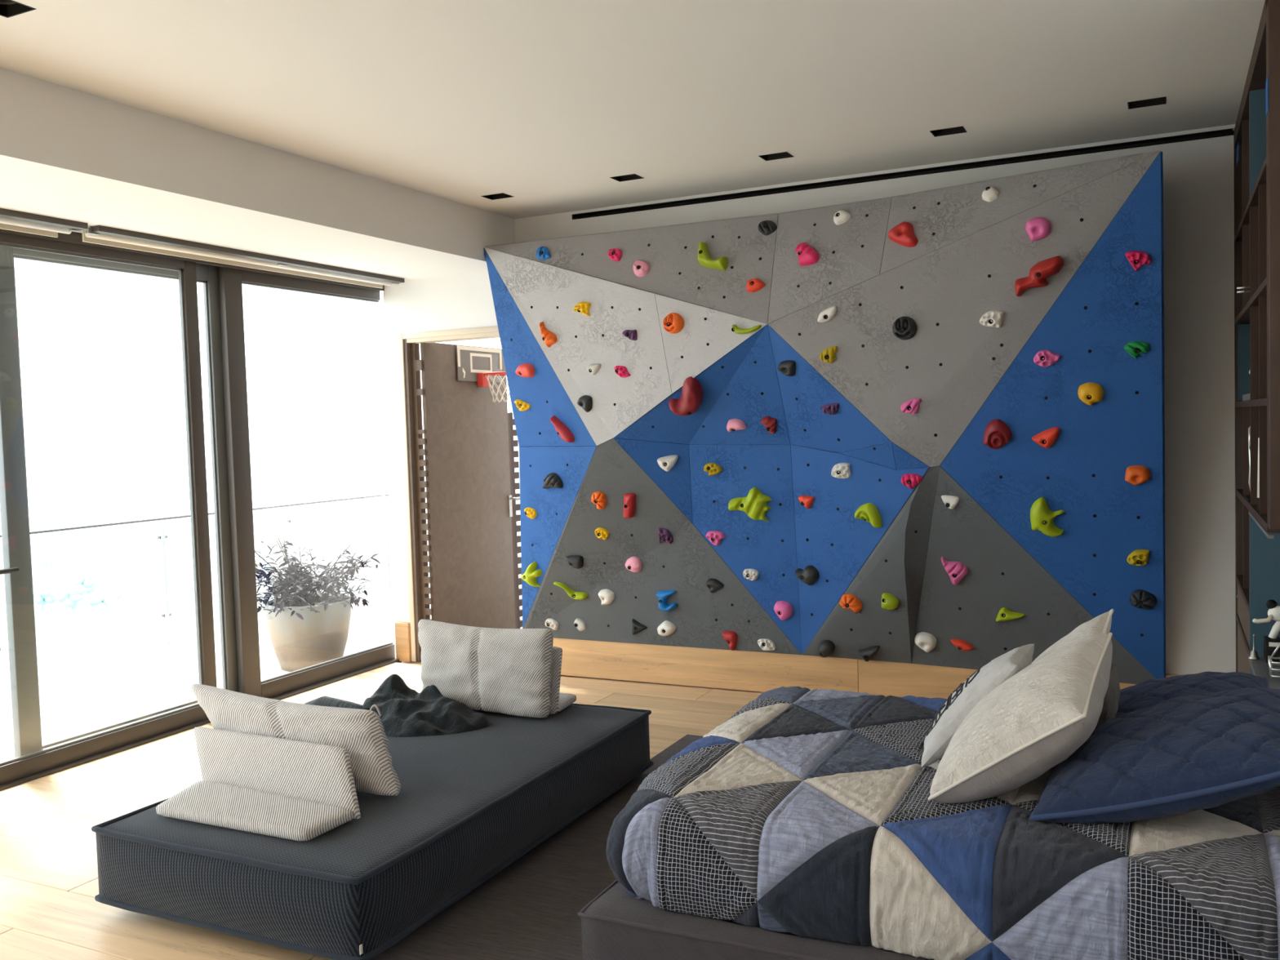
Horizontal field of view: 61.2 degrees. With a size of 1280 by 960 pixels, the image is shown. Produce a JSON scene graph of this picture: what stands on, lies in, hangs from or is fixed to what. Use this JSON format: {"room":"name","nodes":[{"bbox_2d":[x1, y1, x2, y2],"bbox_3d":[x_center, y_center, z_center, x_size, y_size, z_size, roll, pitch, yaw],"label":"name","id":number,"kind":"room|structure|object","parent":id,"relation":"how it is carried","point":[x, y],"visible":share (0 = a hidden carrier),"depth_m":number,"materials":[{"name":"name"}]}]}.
{"room":"bedroom","nodes":[
{"label":"bedroom","id":0,"kind":"room"},
{"bbox_2d":[0,656,763,959],"bbox_3d":[-1.091,1.580,2.611,5.910,0.140,8.954,0,3,26],"label":"floor","id":1,"kind":"structure","parent":0,"point":[50,910],"depth_m":4.63,"materials":[{"name":"brown wood"}]},
{"bbox_2d":[91,702,653,959],"bbox_3d":[-0.897,1.260,4.310,1.187,0.323,2.042,0,3,26],"label":"daybed","id":2,"kind":"object","parent":1,"relation":"on","point":[468,806],"visible":0.68,"depth_m":3.57,"materials":[{"name":"fabric"}]},
{"bbox_2d":[155,726,360,841],"bbox_3d":[-1.376,1.050,3.793,0.934,0.206,0.426,0,3,26],"label":"cushion","id":3,"kind":"object","parent":2,"relation":"on","point":[291,789],"visible":1,"depth_m":3.77,"materials":[{"name":"fabric"}]},
{"bbox_2d":[191,683,400,795],"bbox_3d":[-1.317,0.962,4.056,1.071,0.303,0.167,0,3,29],"label":"cushion","id":4,"kind":"object","parent":2,"relation":"on","point":[361,732],"visible":0.64,"depth_m":3.92,"materials":[{"name":"fabric"}]},
{"bbox_2d":[304,673,489,737],"bbox_3d":[-1.131,0.990,4.839,0.966,0.199,0.385,0,3,26],"label":"blanket","id":5,"kind":"object","parent":2,"relation":"on","point":[402,711],"visible":0.95,"depth_m":4.72,"materials":[{"name":"black fabric"}]},
{"bbox_2d":[417,619,553,717],"bbox_3d":[-0.720,0.854,4.947,0.733,0.393,0.175,0,3,26],"label":"cushion","id":6,"kind":"object","parent":2,"relation":"on","point":[506,671],"visible":0.86,"depth_m":4.85,"materials":[{"name":"fabric"}]},
{"bbox_2d":[549,646,576,714],"bbox_3d":[-0.612,0.901,5.080,0.644,0.303,0.265,-1,3,24],"label":"cushion","id":7,"kind":"object","parent":2,"relation":"on","point":[559,701],"visible":0.23,"depth_m":4.86,"materials":[{"name":"fabric"}]},
{"bbox_2d":[370,734,702,959],"bbox_3d":[0.302,1.449,2.869,2.490,0.012,4.850,0,3,26],"label":"rug","id":8,"kind":"object","parent":1,"relation":"on","point":[529,909],"visible":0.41,"depth_m":3.65,"materials":[{"name":"carpet"}]},
{"bbox_2d":[577,879,929,959],"bbox_3d":[1.012,1.152,3.457,1.797,0.481,1.772,0,3,26],"label":"platform bed","id":9,"kind":"object","parent":8,"relation":"on","point":[616,924],"visible":0.06,"depth_m":2.95,"materials":[{"name":"grey fabric"}]},
{"bbox_2d":[605,686,1279,959],"bbox_3d":[0.975,1.013,3.466,1.861,0.307,1.627,0,3,26],"label":"patchwork quilt","id":10,"kind":"object","parent":9,"relation":"on","point":[805,812],"visible":0.65,"depth_m":2.83,"materials":[{"name":"fabric"}]},
{"bbox_2d":[920,644,1034,768],"bbox_3d":[1.054,0.698,3.380,0.312,0.335,0.370,0,3,26],"label":"bed pillow","id":11,"kind":"object","parent":10,"relation":"on","point":[948,717],"visible":0.73,"depth_m":3.29,"materials":[{"name":"grey fabric"}]},
{"bbox_2d":[928,632,1112,803],"bbox_3d":[1.109,0.682,3.124,0.452,0.420,0.506,0,3,26],"label":"bed pillow","id":12,"kind":"object","parent":10,"relation":"on","point":[1037,717],"visible":1,"depth_m":2.97,"materials":[{"name":"fabric"}]},
{"bbox_2d":[1031,608,1114,663],"bbox_3d":[1.320,0.635,3.475,0.342,0.404,0.423,0,3,30],"label":"bed pillow","id":13,"kind":"object","parent":10,"relation":"on","point":[1101,624],"visible":0.16,"depth_m":3.47,"materials":[{"name":"fabric"}]},
{"bbox_2d":[1029,687,1279,824],"bbox_3d":[1.434,0.746,2.958,0.637,0.314,0.592,0,3,26],"label":"bed pillow","id":14,"kind":"object","parent":10,"relation":"on","point":[1184,754],"visible":0.94,"depth_m":2.79,"materials":[{"name":"blue fabric"}]},
{"bbox_2d":[1115,671,1269,717],"bbox_3d":[1.708,0.748,3.482,0.600,0.243,0.552,0,3,26],"label":"bed pillow","id":15,"kind":"object","parent":10,"relation":"on","point":[1146,694],"visible":0.3,"depth_m":3.42,"materials":[{"name":"blue fabric"}]},
{"bbox_2d":[1097,663,1119,724],"bbox_3d":[1.442,0.690,3.363,0.091,0.210,0.260,0,3,26],"label":"bed pillow","id":16,"kind":"object","parent":15,"relation":"on","point":[1110,705],"visible":0.39,"depth_m":3.29,"materials":[{"name":"grey fabric"}]},
{"bbox_2d":[1233,0,1279,674],"bbox_3d":[2.652,-0.160,4.330,0.464,2.940,1.990,0,3,26],"label":"bookcase","id":17,"kind":"object","parent":1,"relation":"on","point":[1257,171],"depth_m":4.30,"materials":[{"name":"brown wood"}]},
{"bbox_2d":[1235,574,1249,613],"bbox_3d":[2.880,0.503,4.762,0.402,0.030,0.950,0,3,26],"label":"shelf","id":18,"kind":"object","parent":17,"relation":"attached to","point":[1244,589],"depth_m":4.84,"materials":[{"name":"brown wood"}]},
{"bbox_2d":[1236,613,1249,654],"bbox_3d":[2.886,0.693,4.771,0.402,0.030,0.950,0,3,26],"label":"shelf","id":19,"kind":"object","parent":17,"relation":"attached to","point":[1239,623],"depth_m":4.84,"materials":[{"name":"brown wood"}]},
{"bbox_2d":[1237,585,1249,647],"bbox_3d":[2.717,0.601,4.853,0.020,0.145,0.920,0,3,26],"label":"drawer","id":20,"kind":"object","parent":17,"relation":"in","point":[1243,612],"depth_m":4.83,"materials":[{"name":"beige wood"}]},
{"bbox_2d":[1237,624,1250,674],"bbox_3d":[2.724,0.846,4.865,0.020,0.255,0.920,0,3,26],"label":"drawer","id":21,"kind":"object","parent":17,"relation":"in","point":[1243,664],"depth_m":4.96,"materials":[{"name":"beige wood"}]},
{"bbox_2d":[1235,156,1266,241],"bbox_3d":[2.638,-1.107,4.288,0.402,0.025,1.830,0,3,26],"label":"shelf","id":22,"kind":"object","parent":17,"relation":"attached to","point":[1252,206],"depth_m":4.28,"materials":[{"name":"brown wood"}]},
{"bbox_2d":[1235,276,1266,324],"bbox_3d":[2.650,-0.712,4.307,0.402,0.025,1.830,0,3,26],"label":"shelf","id":23,"kind":"object","parent":17,"relation":"attached to","point":[1260,294],"depth_m":4.32,"materials":[{"name":"brown wood"}]},
{"bbox_2d":[1235,398,1266,407],"bbox_3d":[2.662,-0.313,4.327,0.402,0.025,1.830,0,3,26],"label":"shelf","id":24,"kind":"object","parent":17,"relation":"attached to","point":[1253,402],"depth_m":4.31,"materials":[{"name":"brown wood"}]},
{"bbox_2d":[1235,488,1279,533],"bbox_3d":[2.675,0.109,4.347,0.402,0.030,1.830,0,3,26],"label":"shelf","id":25,"kind":"object","parent":17,"relation":"attached to","point":[1260,517],"depth_m":4.19,"materials":[{"name":"brown wood"}]},
{"bbox_2d":[1248,653,1279,688],"bbox_3d":[2.022,1.094,2.981,0.428,0.605,2.995,0,3,26],"label":"ledge","id":26,"kind":"object","parent":1,"relation":"on","point":[1260,668],"visible":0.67,"depth_m":4.12,"materials":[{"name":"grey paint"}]},
{"bbox_2d":[1252,600,1279,663],"bbox_3d":[2.493,0.592,4.258,0.148,0.244,0.104,0,3,26],"label":"figurine","id":27,"kind":"object","parent":26,"relation":"on","point":[1271,642],"visible":1,"depth_m":4.24,"materials":[{"name":"white paint"}]},
{"bbox_2d":[1267,643,1279,678],"bbox_3d":[2.384,0.655,3.950,0.156,0.150,0.110,0,3,26],"label":"helmet","id":28,"kind":"object","parent":26,"relation":"on","point":[1271,663],"visible":1,"depth_m":3.97,"materials":[{"name":"white paint"}]},
{"bbox_2d":[509,394,522,628],"bbox_3d":[-0.517,-0.345,8.496,1.170,3.300,2.361,0,3,26],"label":"wall","id":29,"kind":"structure","parent":0,"point":[515,437],"depth_m":8.76,"materials":[{"name":"paint"}]},
{"bbox_2d":[398,325,522,662],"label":"door","id":30,"kind":"structure","parent":29,"relation":"in","point":[468,452],"depth_m":7.86,"materials":[{"name":"beige wood"}]},
{"bbox_2d":[456,345,511,402],"bbox_3d":[-1.058,-0.787,8.065,0.330,0.417,0.578,0,3,26],"label":"basketball hoop","id":31,"kind":"object","parent":30,"relation":"attached to","point":[483,366],"visible":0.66,"depth_m":8.07,"materials":[{"name":"plastic"}]},
{"bbox_2d":[0,0,1265,279],"bbox_3d":[-1.185,-1.363,2.460,5.910,0.419,8.934,0,3,26],"label":"ceiling","id":32,"kind":"structure","parent":0,"point":[366,135],"depth_m":4.46,"materials":[{"name":"paint"}]},
{"bbox_2d":[0,0,35,17],"bbox_3d":[-2.015,-1.537,3.404,0.143,0.091,0.144,0,3,26],"label":"recessed light","id":33,"kind":"object","parent":32,"relation":"in","point":[8,8],"visible":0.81,"depth_m":3.47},
{"bbox_2d":[0,208,88,237],"bbox_3d":[-3.943,-1.054,2.795,0.155,0.062,5.530,0,3,26],"label":"roller blind","id":34,"kind":"object","parent":32,"relation":"attached to","point":[10,220],"visible":1,"depth_m":5.07,"materials":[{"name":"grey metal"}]},
{"bbox_2d":[81,225,404,288],"bbox_3d":[-2.199,-1.280,6.377,0.155,0.062,2.390,0,3,26],"label":"roller blind","id":35,"kind":"object","parent":32,"relation":"attached to","point":[97,234],"visible":0.93,"depth_m":6.10,"materials":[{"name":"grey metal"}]},
{"bbox_2d":[929,126,967,137],"bbox_3d":[1.493,-1.733,5.242,0.156,0.091,0.124,0,3,26],"label":"recessed light","id":36,"kind":"object","parent":32,"relation":"in","point":[957,130],"visible":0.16,"depth_m":5.29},
{"bbox_2d":[1127,96,1166,109],"bbox_3d":[2.276,-1.738,4.860,0.156,0.091,0.124,0,3,26],"label":"recessed light","id":37,"kind":"object","parent":32,"relation":"in","point":[1161,100],"visible":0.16,"depth_m":4.91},
{"bbox_2d":[382,124,1235,675],"bbox_3d":[0.850,-0.231,6.439,5.751,2.987,0.140,0,3,26],"label":"wall","id":38,"kind":"structure","parent":0,"point":[1198,175],"depth_m":5.46,"materials":[{"name":"paint"}]},
{"bbox_2d":[394,622,1184,698],"bbox_3d":[0.614,1.130,6.539,5.220,0.275,0.040,0,3,26],"label":"baseboard","id":39,"kind":"structure","parent":38,"relation":"attached to","point":[743,670],"depth_m":6.52,"materials":[{"name":"brown wood"}]},
{"bbox_2d":[572,128,1232,219],"bbox_3d":[1.239,-1.687,6.105,3.694,0.033,0.053,0,3,26],"label":"trim","id":40,"kind":"structure","parent":38,"relation":"attached to","point":[1230,129],"depth_m":5.94,"materials":[{"name":"metal"}]},
{"bbox_2d":[484,150,1165,684],"bbox_3d":[0.772,-0.191,6.005,3.850,2.566,0.708,0,3,26],"label":"wall","id":41,"kind":"structure","parent":0,"point":[969,255],"depth_m":5.84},
{"bbox_2d":[515,363,534,377],"bbox_3d":[-0.723,-0.683,6.749,0.153,0.088,0.054,1,4,40],"label":"hold","id":42,"kind":"object","parent":41,"relation":"attached to","point":[525,370],"visible":1,"depth_m":6.72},
{"bbox_2d":[520,560,542,586],"bbox_3d":[-0.718,0.610,7.032,0.188,0.172,0.058,1,4,40],"label":"hold","id":43,"kind":"object","parent":41,"relation":"attached to","point":[530,576],"visible":1,"depth_m":7.01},
{"bbox_2d":[539,321,557,347],"bbox_3d":[-0.560,-0.886,6.575,0.113,0.158,0.049,0,3,32],"label":"hold","id":44,"kind":"object","parent":41,"relation":"attached to","point":[548,338],"visible":1,"depth_m":6.57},
{"bbox_2d":[542,472,563,488],"bbox_3d":[-0.561,0.007,6.793,0.176,0.103,0.052,1,4,41],"label":"hold","id":45,"kind":"object","parent":41,"relation":"attached to","point":[553,479],"visible":1,"depth_m":6.77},
{"bbox_2d":[550,415,574,442],"bbox_3d":[-0.481,-0.314,6.658,0.169,0.170,0.058,0,3,32],"label":"hold","id":46,"kind":"object","parent":41,"relation":"attached to","point":[565,433],"visible":1,"depth_m":6.63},
{"bbox_2d":[553,582,587,599],"bbox_3d":[-0.445,0.710,6.930,0.226,0.115,0.052,-1,3,12],"label":"hold","id":47,"kind":"object","parent":41,"relation":"attached to","point":[575,595],"visible":1,"depth_m":6.92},
{"bbox_2d":[591,491,606,509],"bbox_3d":[-0.255,0.126,6.637,0.098,0.114,0.063,-1,3,14],"label":"hold","id":48,"kind":"object","parent":41,"relation":"attached to","point":[598,498],"visible":1,"depth_m":6.62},
{"bbox_2d":[622,493,635,518],"bbox_3d":[-0.064,0.157,6.587,0.074,0.155,0.102,-2,3,-10],"label":"hold","id":49,"kind":"object","parent":41,"relation":"attached to","point":[629,499],"visible":1,"depth_m":6.56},
{"bbox_2d":[625,556,641,572],"bbox_3d":[-0.048,0.524,6.718,0.115,0.107,0.049,0,3,25],"label":"hold","id":50,"kind":"object","parent":41,"relation":"attached to","point":[633,564],"visible":1,"depth_m":6.71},
{"bbox_2d":[632,260,649,276],"bbox_3d":[0.002,-1.219,6.229,0.104,0.100,0.054,0,3,35],"label":"hold","id":51,"kind":"object","parent":41,"relation":"attached to","point":[641,268],"visible":1,"depth_m":6.21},
{"bbox_2d":[657,620,675,635],"bbox_3d":[0.158,0.920,6.688,0.125,0.101,0.046,0,3,29],"label":"hold","id":52,"kind":"object","parent":41,"relation":"attached to","point":[666,628],"visible":1,"depth_m":6.67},
{"bbox_2d":[656,590,677,611],"bbox_3d":[0.159,0.744,6.651,0.135,0.136,0.059,0,3,28],"label":"hold","id":53,"kind":"object","parent":41,"relation":"attached to","point":[663,596],"visible":1,"depth_m":6.64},
{"bbox_2d":[657,454,678,471],"bbox_3d":[0.165,-0.098,6.453,0.127,0.099,0.044,-2,3,3],"label":"hold","id":54,"kind":"object","parent":41,"relation":"attached to","point":[667,463],"visible":1,"depth_m":6.44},
{"bbox_2d":[662,312,684,333],"bbox_3d":[0.180,-0.886,6.103,0.130,0.118,0.058,0,3,30],"label":"hold","id":55,"kind":"object","parent":41,"relation":"attached to","point":[673,322],"visible":1,"depth_m":6.09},
{"bbox_2d":[668,376,703,416],"bbox_3d":[0.271,-0.479,6.208,0.156,0.221,0.220,-4,4,-42],"label":"hold","id":56,"kind":"object","parent":41,"relation":"attached to","point":[691,399],"visible":1,"depth_m":6.15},
{"bbox_2d":[697,241,728,271],"bbox_3d":[0.397,-1.250,6.040,0.176,0.177,0.084,0,3,33],"label":"hold","id":57,"kind":"object","parent":41,"relation":"attached to","point":[704,259],"visible":1,"depth_m":6.03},
{"bbox_2d":[706,530,725,545],"bbox_3d":[0.447,0.348,6.448,0.126,0.092,0.043,0,3,25],"label":"hold","id":58,"kind":"object","parent":41,"relation":"attached to","point":[715,537],"visible":1,"depth_m":6.44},
{"bbox_2d":[721,631,737,650],"bbox_3d":[0.538,0.970,6.514,0.099,0.120,0.046,0,3,29],"label":"hold","id":59,"kind":"object","parent":41,"relation":"attached to","point":[731,637],"visible":1,"depth_m":6.50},
{"bbox_2d":[728,487,772,521],"bbox_3d":[0.633,0.145,6.311,0.273,0.205,0.070,0,3,25],"label":"hold","id":60,"kind":"object","parent":41,"relation":"attached to","point":[754,504],"visible":1,"depth_m":6.29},
{"bbox_2d":[746,278,764,292],"bbox_3d":[0.629,-1.063,5.909,0.106,0.076,0.044,-1,3,23],"label":"hold","id":61,"kind":"object","parent":41,"relation":"attached to","point":[753,285],"visible":1,"depth_m":5.90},
{"bbox_2d":[758,220,777,235],"bbox_3d":[0.697,-1.387,5.951,0.108,0.086,0.048,0,3,27],"label":"hold","id":62,"kind":"object","parent":41,"relation":"attached to","point":[766,228],"visible":1,"depth_m":5.94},
{"bbox_2d":[760,416,777,434],"bbox_3d":[0.732,-0.311,6.145,0.087,0.102,0.070,-2,3,-4],"label":"hold","id":63,"kind":"object","parent":41,"relation":"attached to","point":[770,423],"visible":1,"depth_m":6.13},
{"bbox_2d":[773,600,793,620],"bbox_3d":[0.834,0.768,6.331,0.116,0.119,0.050,0,3,29],"label":"hold","id":64,"kind":"object","parent":41,"relation":"attached to","point":[784,610],"visible":1,"depth_m":6.32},
{"bbox_2d":[777,360,795,376],"bbox_3d":[0.802,-0.608,5.899,0.122,0.088,0.062,1,4,43],"label":"hold","id":65,"kind":"object","parent":41,"relation":"attached to","point":[788,367],"visible":1,"depth_m":5.88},
{"bbox_2d":[795,242,818,266],"bbox_3d":[0.883,-1.207,5.769,0.142,0.126,0.066,1,4,45],"label":"hold","id":66,"kind":"object","parent":41,"relation":"attached to","point":[807,255],"visible":1,"depth_m":5.75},
{"bbox_2d":[795,565,819,585],"bbox_3d":[0.952,0.550,6.217,0.152,0.120,0.055,1,4,41],"label":"hold","id":67,"kind":"object","parent":41,"relation":"attached to","point":[810,575],"visible":1,"depth_m":6.19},
{"bbox_2d":[817,640,835,657],"bbox_3d":[1.067,0.973,6.232,0.103,0.105,0.073,0,3,31],"label":"hold","id":68,"kind":"object","parent":41,"relation":"attached to","point":[826,648],"visible":1,"depth_m":6.21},
{"bbox_2d":[817,306,836,322],"bbox_3d":[0.977,-0.868,5.667,0.111,0.078,0.040,0,3,29],"label":"hold","id":69,"kind":"object","parent":41,"relation":"attached to","point":[827,314],"visible":1,"depth_m":5.66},
{"bbox_2d":[819,346,837,363],"bbox_3d":[0.994,-0.662,5.722,0.104,0.087,0.044,0,3,33],"label":"hold","id":70,"kind":"object","parent":41,"relation":"attached to","point":[828,355],"visible":1,"depth_m":5.71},
{"bbox_2d":[831,462,850,478],"bbox_3d":[1.103,-0.051,5.979,0.116,0.088,0.045,0,4,39],"label":"hold","id":71,"kind":"object","parent":41,"relation":"attached to","point":[841,470],"visible":1,"depth_m":5.96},
{"bbox_2d":[839,593,862,613],"bbox_3d":[1.178,0.695,6.066,0.130,0.112,0.056,0,3,28],"label":"hold","id":72,"kind":"object","parent":41,"relation":"attached to","point":[850,602],"visible":1,"depth_m":6.05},
{"bbox_2d":[854,502,882,527],"bbox_3d":[1.238,0.193,5.914,0.157,0.137,0.058,0,3,36],"label":"hold","id":73,"kind":"object","parent":41,"relation":"attached to","point":[868,512],"visible":1,"depth_m":5.89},
{"bbox_2d":[857,645,879,661],"bbox_3d":[1.297,0.982,6.131,0.129,0.098,0.062,0,3,36],"label":"hold","id":74,"kind":"object","parent":41,"relation":"attached to","point":[868,653],"visible":1,"depth_m":6.11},
{"bbox_2d":[881,592,899,609],"bbox_3d":[1.371,0.668,5.950,0.104,0.096,0.052,0,3,30],"label":"hold","id":75,"kind":"object","parent":41,"relation":"attached to","point":[889,602],"visible":1,"depth_m":5.93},
{"bbox_2d":[888,221,917,247],"bbox_3d":[1.329,-1.239,5.474,0.079,0.137,0.167,-4,4,-40],"label":"hold","id":76,"kind":"object","parent":41,"relation":"attached to","point":[903,233],"visible":1,"depth_m":5.45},
{"bbox_2d":[892,316,917,339],"bbox_3d":[1.339,-0.772,5.493,0.126,0.118,0.065,0,3,27],"label":"hold","id":77,"kind":"object","parent":41,"relation":"attached to","point":[904,327],"visible":1,"depth_m":5.48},
{"bbox_2d":[900,398,920,413],"bbox_3d":[1.396,-0.381,5.594,0.108,0.080,0.043,0,3,31],"label":"hold","id":78,"kind":"object","parent":41,"relation":"attached to","point":[910,406],"visible":1,"depth_m":5.58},
{"bbox_2d":[901,473,922,488],"bbox_3d":[1.434,0.008,5.728,0.119,0.082,0.040,0,3,37],"label":"hold","id":79,"kind":"object","parent":41,"relation":"attached to","point":[910,481],"visible":1,"depth_m":5.72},
{"bbox_2d":[914,631,936,652],"bbox_3d":[1.577,0.899,5.981,0.119,0.116,0.055,-1,3,20],"label":"hold","id":80,"kind":"object","parent":41,"relation":"attached to","point":[926,642],"visible":1,"depth_m":5.97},
{"bbox_2d":[941,556,968,585],"bbox_3d":[1.687,0.489,5.804,0.137,0.154,0.068,0,3,27],"label":"hold","id":81,"kind":"object","parent":41,"relation":"attached to","point":[957,571],"visible":1,"depth_m":5.79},
{"bbox_2d":[982,186,999,201],"bbox_3d":[1.693,-1.385,5.242,0.048,0.078,0.082,-4,3,-36],"label":"hold","id":82,"kind":"object","parent":41,"relation":"attached to","point":[989,193],"visible":1,"depth_m":5.22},
{"bbox_2d":[979,310,1004,327],"bbox_3d":[1.717,-0.786,5.291,0.118,0.085,0.046,0,3,26],"label":"hold","id":83,"kind":"object","parent":41,"relation":"attached to","point":[993,318],"visible":1,"depth_m":5.28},
{"bbox_2d":[982,418,1012,448],"bbox_3d":[1.796,-0.231,5.452,0.142,0.152,0.078,0,3,28],"label":"hold","id":84,"kind":"object","parent":41,"relation":"attached to","point":[997,434],"visible":1,"depth_m":5.43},
{"bbox_2d":[995,607,1024,621],"bbox_3d":[1.961,0.717,5.740,0.155,0.079,0.044,0,3,29],"label":"hold","id":85,"kind":"object","parent":41,"relation":"attached to","point":[1004,614],"visible":1,"depth_m":5.74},
{"bbox_2d":[1025,217,1051,240],"bbox_3d":[1.868,-1.182,5.085,0.115,0.106,0.055,0,3,29],"label":"hold","id":86,"kind":"object","parent":41,"relation":"attached to","point":[1037,228],"visible":1,"depth_m":5.07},
{"bbox_2d":[1014,255,1063,296],"bbox_3d":[1.882,-0.967,5.123,0.225,0.174,0.094,0,3,33],"label":"hold","id":87,"kind":"object","parent":41,"relation":"attached to","point":[1041,271],"visible":1,"depth_m":5.10,"materials":[{"name":"plastic"}]},
{"bbox_2d":[1031,426,1059,448],"bbox_3d":[2.008,-0.209,5.364,0.133,0.104,0.054,0,3,36],"label":"hold","id":88,"kind":"object","parent":41,"relation":"attached to","point":[1046,438],"visible":1,"depth_m":5.34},
{"bbox_2d":[1030,497,1064,537],"bbox_3d":[2.061,0.188,5.474,0.165,0.207,0.086,-1,3,21],"label":"hold","id":89,"kind":"object","parent":41,"relation":"attached to","point":[1042,518],"visible":1,"depth_m":5.46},
{"bbox_2d":[1033,350,1061,367],"bbox_3d":[1.970,-0.589,5.243,0.127,0.083,0.048,0,3,31],"label":"hold","id":90,"kind":"object","parent":41,"relation":"attached to","point":[1044,358],"visible":1,"depth_m":5.24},
{"bbox_2d":[1077,382,1104,405],"bbox_3d":[2.170,-0.414,5.207,0.117,0.113,0.060,-1,3,22],"label":"hold","id":91,"kind":"object","parent":41,"relation":"attached to","point":[1090,393],"visible":1,"depth_m":5.19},
{"bbox_2d":[1124,341,1150,358],"bbox_3d":[2.325,-0.611,5.064,0.112,0.080,0.045,0,3,25],"label":"hold","id":92,"kind":"object","parent":41,"relation":"attached to","point":[1134,348],"visible":1,"depth_m":5.05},
{"bbox_2d":[1124,465,1151,485],"bbox_3d":[2.405,-0.022,5.233,0.115,0.098,0.054,0,3,28],"label":"hold","id":93,"kind":"object","parent":41,"relation":"attached to","point":[1135,475],"visible":1,"depth_m":5.22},
{"bbox_2d":[1124,250,1151,271],"bbox_3d":[2.276,-1.004,4.945,0.107,0.093,0.049,0,3,28],"label":"hold","id":94,"kind":"object","parent":41,"relation":"attached to","point":[1136,259],"visible":1,"depth_m":4.94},
{"bbox_2d":[1126,549,1149,565],"bbox_3d":[2.463,0.384,5.353,0.104,0.084,0.046,0,3,28],"label":"hold","id":95,"kind":"object","parent":41,"relation":"attached to","point":[1138,557],"visible":1,"depth_m":5.34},
{"bbox_2d":[1129,589,1156,609],"bbox_3d":[2.512,0.597,5.402,0.123,0.102,0.058,-1,3,23],"label":"hold","id":96,"kind":"object","parent":41,"relation":"attached to","point":[1139,598],"visible":1,"depth_m":5.39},
{"bbox_3d":[-3.725,0.037,3.791,0.160,2.987,8.944,0,3,26],"label":"wall","id":97,"kind":"structure","parent":0,"visible":0},
{"bbox_2d":[0,232,217,785],"bbox_3d":[-2.785,0.082,5.534,0.112,2.648,1.450,0,3,26],"label":"sliding door frame","id":98,"kind":"structure","parent":97,"relation":"in","point":[35,762],"depth_m":6.08,"materials":[{"name":"brown metal"}]},
{"bbox_2d":[0,245,238,757],"bbox_3d":[-2.752,0.066,5.845,0.050,2.648,1.430,0,3,26],"label":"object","id":99,"kind":"structure","parent":97,"relation":"in","point":[14,505],"depth_m":5.29,"materials":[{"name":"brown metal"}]},
{"bbox_2d":[0,228,401,791],"bbox_3d":[-3.583,0.175,4.035,0.180,2.702,8.090,0,3,26],"label":"sliding door track","id":100,"kind":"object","parent":97,"relation":"attached to","point":[74,237],"depth_m":5.87,"materials":[{"name":"brown metal"}]},
{"bbox_2d":[217,266,395,697],"bbox_3d":[-2.110,-0.011,7.026,0.050,2.648,1.400,0,3,26],"label":"window","id":101,"kind":"structure","parent":97,"relation":"in","point":[230,280],"depth_m":6.46,"materials":[{"name":"brown metal"}]},
{"label":"outside","id":102,"kind":"structure","parent":0,"visible":0},
{"bbox_2d":[0,512,430,677],"bbox_3d":[-95.909,21.373,109.336,251.500,0.200,410.000,0,3,26],"label":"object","id":103,"kind":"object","parent":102,"point":[112,557],"depth_m":202.08,"materials":[{"name":"white"}]},
{"bbox_2d":[33,588,56,620],"bbox_3d":[-81.426,16.862,146.932,3.301,4.293,3.145,0,3,26],"label":"tree","id":104,"kind":"object","parent":103,"relation":"on","point":[45,596],"visible":0.86,"depth_m":146.61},
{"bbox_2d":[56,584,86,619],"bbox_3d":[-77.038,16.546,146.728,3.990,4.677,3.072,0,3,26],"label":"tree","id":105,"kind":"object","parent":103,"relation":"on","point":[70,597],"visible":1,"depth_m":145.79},
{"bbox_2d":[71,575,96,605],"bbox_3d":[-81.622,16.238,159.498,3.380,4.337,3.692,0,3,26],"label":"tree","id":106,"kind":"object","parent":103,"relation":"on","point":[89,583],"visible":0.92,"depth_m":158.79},
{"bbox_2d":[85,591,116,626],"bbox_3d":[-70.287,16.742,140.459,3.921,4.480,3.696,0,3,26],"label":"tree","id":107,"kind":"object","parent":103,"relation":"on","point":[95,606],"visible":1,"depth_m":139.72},
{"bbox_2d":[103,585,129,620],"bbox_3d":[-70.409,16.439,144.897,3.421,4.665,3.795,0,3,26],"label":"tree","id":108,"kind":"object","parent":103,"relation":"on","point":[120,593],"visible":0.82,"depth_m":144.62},
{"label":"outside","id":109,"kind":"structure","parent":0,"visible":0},
{"bbox_2d":[0,586,431,762],"bbox_3d":[-3.284,1.567,4.595,4.750,0.148,13.200,0,3,26],"label":"terrace","id":110,"kind":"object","parent":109,"point":[77,697],"depth_m":7.43,"materials":[{"name":"stone"}]},
{"bbox_2d":[0,493,391,650],"bbox_3d":[-5.299,1.002,5.411,0.080,1.000,12.632,0,3,26],"label":"glass balustrade","id":111,"kind":"object","parent":110,"relation":"on","point":[162,537],"visible":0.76,"depth_m":8.55,"materials":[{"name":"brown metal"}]},
{"bbox_2d":[254,537,380,671],"bbox_3d":[-2.294,0.855,7.694,1.105,0.909,1.046,-4,3,-33],"label":"potted shrub","id":112,"kind":"object","parent":110,"relation":"on","point":[306,628],"visible":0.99,"depth_m":7.48,"materials":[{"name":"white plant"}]},
{"bbox_2d":[263,593,351,671],"bbox_3d":[-2.335,1.081,7.656,0.604,0.465,0.604,0,3,26],"label":"pot","id":113,"kind":"object","parent":112,"relation":"attached to","point":[309,633],"depth_m":7.44,"materials":[{"name":"ceramic"}]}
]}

